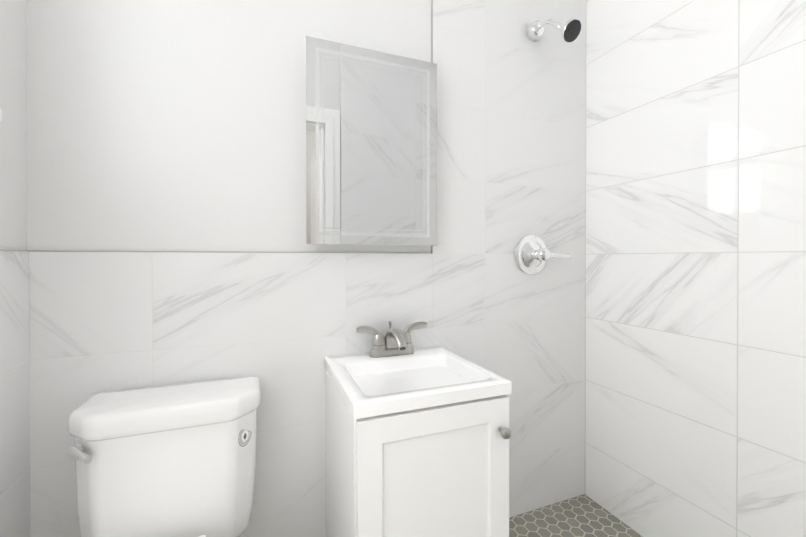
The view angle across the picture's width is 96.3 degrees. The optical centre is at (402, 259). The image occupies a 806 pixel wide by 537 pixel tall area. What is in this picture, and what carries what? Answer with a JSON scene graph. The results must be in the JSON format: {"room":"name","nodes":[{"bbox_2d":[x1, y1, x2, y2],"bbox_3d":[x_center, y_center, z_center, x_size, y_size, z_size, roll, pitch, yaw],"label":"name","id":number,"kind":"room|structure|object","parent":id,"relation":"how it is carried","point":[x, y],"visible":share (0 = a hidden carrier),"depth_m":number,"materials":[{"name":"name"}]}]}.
{"room":"bathroom","nodes":[
{"label":"bathroom","id":0,"kind":"room"},
{"bbox_2d":[0,0,26,249],"bbox_3d":[-0.845,-0.350,0.289,0.150,2.950,1.450,0,0,-21],"label":"wall","id":1,"kind":"structure","parent":0,"point":[13,223],"depth_m":0.94,"materials":[{"name":"white paint"}]},
{"bbox_2d":[0,251,29,536],"bbox_3d":[-0.768,0.552,0.317,0.010,1.144,1.439,0,0,-21],"label":"wall tile","id":2,"kind":"structure","parent":1,"relation":"attached to","point":[14,414],"depth_m":0.93,"materials":[{"name":"white tile"}]},
{"bbox_2d":[0,0,432,253],"bbox_3d":[-0.202,-0.923,0.540,1.232,1.806,1.439,0,0,-21],"label":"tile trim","id":3,"kind":"structure","parent":1,"relation":"attached to","point":[248,252],"depth_m":1.19,"materials":[{"name":"grey"}]},
{"bbox_2d":[25,0,430,252],"bbox_3d":[-0.108,-0.356,1.430,2.345,2.950,0.150,0,0,-21],"label":"wall","id":4,"kind":"structure","parent":0,"point":[165,125],"depth_m":1.12,"materials":[{"name":"white paint"}]},
{"bbox_2d":[29,0,585,536],"bbox_3d":[-0.080,-0.355,1.355,2.044,2.950,0.010,0,0,-21],"label":"wall tile","id":5,"kind":"structure","parent":4,"relation":"attached to","point":[511,134],"depth_m":1.40,"materials":[{"name":"white tile"}]},
{"bbox_2d":[515,235,570,274],"bbox_3d":[0.603,-0.021,1.555,0.211,0.176,0.110,0,0,-21],"label":"shower valve","id":6,"kind":"object","parent":5,"relation":"attached to","point":[533,254],"visible":1,"depth_m":1.57,"materials":[{"name":"silver metal"}]},
{"bbox_2d":[526,18,580,42],"bbox_3d":[0.628,-0.953,1.500,0.083,0.169,0.230,0,0,-26],"label":"shower head","id":7,"kind":"object","parent":5,"relation":"attached to","point":[569,29],"visible":1,"depth_m":1.45},
{"bbox_2d":[306,36,436,245],"bbox_3d":[-0.108,-0.396,1.310,0.479,0.685,0.070,0,0,-21],"label":"mirror","id":8,"kind":"object","parent":4,"relation":"attached to","point":[371,147],"visible":1,"depth_m":1.27,"materials":[{"name":"white"}]},
{"bbox_2d":[509,494,641,536],"bbox_3d":[0.179,1.173,0.691,2.345,0.100,1.750,0,0,-21],"label":"floor","id":9,"kind":"structure","parent":0,"point":[583,515],"depth_m":1.54,"materials":[{"name":"grey tile"}]},
{"bbox_2d":[66,376,260,536],"bbox_3d":[-0.552,0.749,0.781,0.452,0.746,0.706,0,0,-21],"label":"toilet","id":10,"kind":"object","parent":9,"relation":"on","point":[177,460],"visible":0.98,"depth_m":0.94,"materials":[{"name":"white ceramic"}]},
{"bbox_2d":[325,321,511,536],"bbox_3d":[0.022,0.673,1.133,0.456,0.896,0.482,0,0,-21],"label":"bathroom vanity","id":11,"kind":"object","parent":9,"relation":"on","point":[417,442],"visible":1,"depth_m":0.97,"materials":[{"name":"white wood"}]},
{"bbox_2d":[356,321,427,357],"bbox_3d":[-0.024,0.283,1.261,0.268,0.117,0.146,0,0,-21],"label":"faucet","id":12,"kind":"object","parent":11,"relation":"on","point":[396,343],"depth_m":1.28,"materials":[{"name":"silver metal"}]},
{"bbox_3d":[1.203,-0.354,1.078,0.150,2.950,1.450,0,0,-21],"label":"wall","id":13,"kind":"structure","parent":0,"visible":0},
{"bbox_2d":[585,0,805,536],"bbox_3d":[1.130,-0.354,1.045,0.010,2.950,1.439,0,0,-21],"label":"wall tile","id":14,"kind":"structure","parent":13,"relation":"attached to","point":[695,333],"depth_m":1.27,"materials":[{"name":"white tile"}]}
]}

